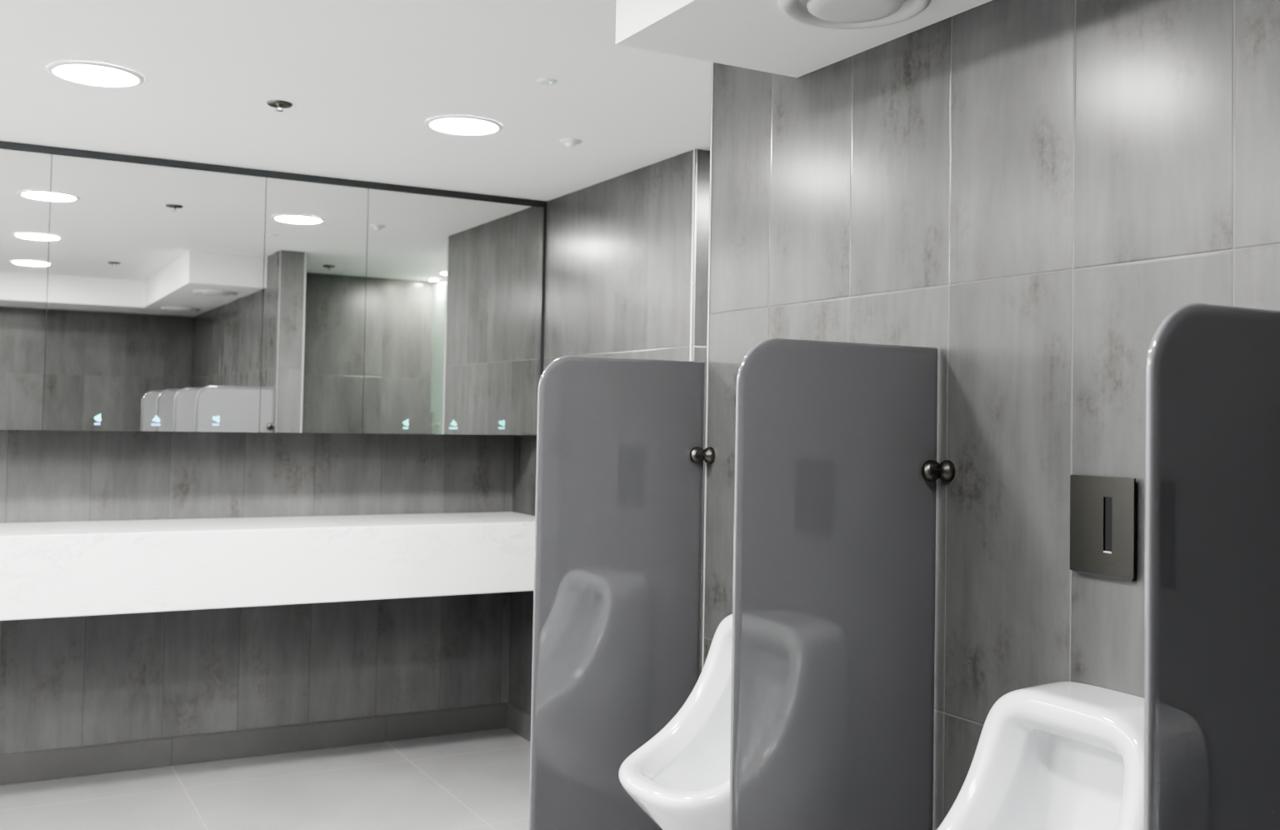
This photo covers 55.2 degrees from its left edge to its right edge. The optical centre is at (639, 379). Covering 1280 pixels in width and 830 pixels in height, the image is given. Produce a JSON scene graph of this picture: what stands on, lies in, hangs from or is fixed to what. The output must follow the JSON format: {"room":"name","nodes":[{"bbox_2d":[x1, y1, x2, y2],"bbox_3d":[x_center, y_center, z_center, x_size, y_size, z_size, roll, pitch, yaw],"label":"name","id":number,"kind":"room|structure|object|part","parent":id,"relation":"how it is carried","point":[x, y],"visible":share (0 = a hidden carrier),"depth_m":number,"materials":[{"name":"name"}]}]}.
{"room":"public restroom","nodes":[
{"label":"public restroom","id":0,"kind":"room"},
{"bbox_2d":[0,430,514,755],"bbox_3d":[-2.388,0.362,4.963,4.008,2.476,0.100,2,-2,-29],"label":"wall","id":1,"kind":"structure","parent":0,"point":[67,682],"depth_m":5.27,"materials":[{"name":"tile"}]},
{"bbox_2d":[0,703,508,784],"bbox_3d":[-2.340,1.543,4.901,3.908,0.114,0.009,2,-2,-29],"label":"baseboard","id":2,"kind":"structure","parent":1,"relation":"attached to","point":[63,763],"depth_m":5.24,"materials":[{"name":"grey tile"}]},
{"bbox_2d":[0,511,534,620],"bbox_3d":[-2.192,0.718,4.688,3.907,0.298,0.554,2,-2,-29],"label":"countertop","id":3,"kind":"structure","parent":1,"relation":"attached to","point":[52,569],"depth_m":4.79,"materials":[{"name":"white stone"}]},
{"bbox_2d":[0,140,546,434],"bbox_3d":[-2.225,-0.338,4.826,3.897,1.076,0.324,2,-2,-29],"label":"mirror","id":4,"kind":"object","parent":1,"relation":"attached to","point":[137,293],"visible":0.99,"depth_m":5.00,"materials":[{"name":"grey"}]},
{"bbox_3d":[-2.595,-0.343,4.446,0.797,1.047,0.007,2,-2,-29],"label":"mirror door","id":5,"kind":"part","parent":4,"relation":"part of","materials":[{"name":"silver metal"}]},
{"bbox_3d":[-1.896,-0.318,4.830,0.794,1.047,0.007,2,-2,-29],"label":"mirror door","id":6,"kind":"part","parent":4,"relation":"part of","materials":[{"name":"silver metal"}]},
{"bbox_3d":[-1.360,-0.298,5.124,0.424,1.047,0.007,2,-2,-29],"label":"mirror door","id":7,"kind":"part","parent":4,"relation":"part of","materials":[{"name":"silver metal"}]},
{"bbox_3d":[-0.813,-0.279,5.424,0.819,1.047,0.007,2,-2,-29],"label":"mirror door","id":8,"kind":"part","parent":4,"relation":"part of","materials":[{"name":"silver metal"}]},
{"bbox_2d":[0,727,529,829],"bbox_3d":[-0.536,1.604,2.433,4.900,0.100,6.269,2,-2,-29],"label":"floor","id":9,"kind":"structure","parent":0,"point":[479,780],"depth_m":4.77,"materials":[{"name":"grey tile"}]},
{"bbox_2d":[0,0,711,201],"bbox_3d":[-0.489,-0.970,2.515,4.900,0.100,6.269,2,-2,-29],"label":"ceiling","id":10,"kind":"structure","parent":0,"point":[362,80],"depth_m":3.74,"materials":[{"name":"white paint"}]},
{"bbox_2d":[46,60,144,87],"bbox_3d":[-1.612,-0.899,3.631,0.266,0.010,0.266,2,-2,-29],"label":"recessed light","id":11,"kind":"object","parent":10,"relation":"in","point":[91,73],"visible":1,"depth_m":3.60,"materials":[{"name":"white plastic"}]},
{"bbox_2d":[55,65,136,85],"bbox_3d":[-1.612,-0.898,3.631,0.223,0.009,0.223,2,-2,-29],"label":"diffuser","id":12,"kind":"object","parent":11,"relation":"attached to","point":[91,75],"depth_m":3.61,"materials":[{"name":"white plastic"}]},
{"bbox_2d":[266,100,292,111],"bbox_3d":[-1.159,-0.874,3.936,0.080,0.026,0.080,2,-2,-29],"label":"sprinkler","id":13,"kind":"object","parent":10,"relation":"attached to","point":[279,104],"visible":1,"depth_m":3.93,"materials":[{"name":"silver metal"}]},
{"bbox_2d":[425,115,503,135],"bbox_3d":[-0.601,-0.863,4.185,0.266,0.010,0.266,2,-2,-29],"label":"recessed light","id":14,"kind":"object","parent":10,"relation":"in","point":[457,125],"visible":1,"depth_m":4.16,"materials":[{"name":"white plastic"}]},
{"bbox_2d":[430,119,496,134],"bbox_3d":[-0.601,-0.862,4.185,0.223,0.009,0.223,2,-2,-29],"label":"diffuser","id":15,"kind":"object","parent":14,"relation":"attached to","point":[446,126],"depth_m":4.17,"materials":[{"name":"white plastic"}]},
{"bbox_2d":[537,77,557,84],"bbox_3d":[-0.274,-0.875,3.615,0.060,0.010,0.060,2,-2,-29],"label":"sensor","id":16,"kind":"object","parent":10,"relation":"attached to","point":[546,81],"visible":1,"depth_m":3.60,"materials":[{"name":"white plastic"}]},
{"bbox_2d":[559,138,581,147],"bbox_3d":[-0.249,-0.843,4.396,0.080,0.024,0.080,2,-2,-29],"label":"smoke detector","id":17,"kind":"object","parent":10,"relation":"attached to","point":[569,142],"visible":1,"depth_m":4.38,"materials":[{"name":"white plastic"}]},
{"bbox_2d":[615,0,992,77],"bbox_3d":[-0.364,-0.873,0.772,3.250,0.201,2.897,2,-2,-29],"label":"ceiling","id":18,"kind":"structure","parent":10,"relation":"attached to","point":[757,35],"depth_m":2.51,"materials":[{"name":"white paint"}]},
{"bbox_2d":[777,0,930,29],"bbox_3d":[0.399,-0.698,2.276,0.284,0.026,0.284,2,-2,-29],"label":"ceiling vent","id":19,"kind":"object","parent":18,"relation":"in","point":[834,14],"visible":1,"depth_m":2.30,"materials":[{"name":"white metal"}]},
{"bbox_2d":[508,149,709,715],"bbox_3d":[0.154,0.424,5.422,0.892,2.476,1.740,2,-2,-29],"label":"wall","id":20,"kind":"structure","parent":0,"point":[618,258],"depth_m":4.98,"materials":[{"name":"tile"}]},
{"bbox_2d":[506,704,530,741],"bbox_3d":[-0.236,1.589,5.119,0.009,0.114,1.632,2,-2,-29],"label":"baseboard","id":21,"kind":"structure","parent":20,"relation":"attached to","point":[518,722],"depth_m":5.71,"materials":[{"name":"grey tile"}]},
{"bbox_2d":[690,148,697,360],"bbox_3d":[0.180,0.393,4.449,0.007,2.476,0.015,2,-2,-29],"label":"trim","id":22,"kind":"structure","parent":20,"relation":"attached to","point":[695,150],"depth_m":4.47,"materials":[{"name":"white metal"}]},
{"bbox_2d":[703,0,1279,829],"bbox_3d":[1.045,0.320,1.673,0.160,2.476,3.365,2,-2,-29],"label":"wall","id":23,"kind":"structure","parent":0,"point":[1024,192],"depth_m":2.21,"materials":[{"name":"tile"}]},
{"bbox_2d":[528,355,714,829],"bbox_3d":[-0.042,0.554,2.985,0.469,1.212,0.075,2,-2,-29],"label":"partition","id":24,"kind":"object","parent":23,"relation":"attached to","point":[621,454],"depth_m":2.97,"materials":[{"name":"grey glass"}]},
{"bbox_3d":[0.145,0.191,3.081,0.041,0.041,0.028,2,-2,-29],"label":"clamp knob","id":25,"kind":"part","parent":24,"relation":"part of","materials":[{"name":"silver metal"}]},
{"bbox_2d":[618,614,732,829],"bbox_3d":[0.176,0.837,2.620,0.425,0.640,0.400,2,-2,-29],"label":"urinal","id":26,"kind":"object","parent":23,"relation":"attached to","point":[680,777],"visible":0.34,"depth_m":2.71,"materials":[{"name":"white ceramic"}]},
{"bbox_2d":[701,61,713,670],"bbox_3d":[0.167,0.350,3.108,0.006,2.476,0.006,2,-2,-29],"label":"trim","id":27,"kind":"structure","parent":23,"relation":"attached to","point":[712,85],"depth_m":3.12,"materials":[{"name":"white metal"}]},
{"bbox_2d":[729,338,954,829],"bbox_3d":[0.369,0.537,2.237,0.469,1.212,0.075,2,-2,-29],"label":"partition","id":28,"kind":"object","parent":23,"relation":"attached to","point":[837,470],"depth_m":2.23,"materials":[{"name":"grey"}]},
{"bbox_3d":[0.556,0.175,2.333,0.041,0.041,0.028,2,-2,-29],"label":"clamp knob","id":29,"kind":"part","parent":28,"relation":"part of","materials":[{"name":"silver metal"}]},
{"bbox_2d":[936,680,1144,829],"bbox_3d":[0.587,0.820,1.872,0.425,0.640,0.400,2,-2,-29],"label":"urinal","id":30,"kind":"object","parent":23,"relation":"attached to","point":[1063,755],"visible":0.87,"depth_m":2.00,"materials":[{"name":"white ceramic"}]},
{"bbox_2d":[1070,475,1136,580],"bbox_3d":[0.762,0.242,2.013,0.014,0.164,0.129,2,-2,-29],"label":"flush plate","id":31,"kind":"object","parent":23,"relation":"attached to","point":[1103,509],"visible":1,"depth_m":2.01,"materials":[{"name":"grey metal"}]},
{"bbox_2d":[1143,303,1279,829],"bbox_3d":[0.780,0.521,1.489,0.469,1.212,0.075,2,-2,-29],"label":"partition","id":32,"kind":"object","parent":23,"relation":"attached to","point":[1212,619],"depth_m":1.44,"materials":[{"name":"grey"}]}
]}

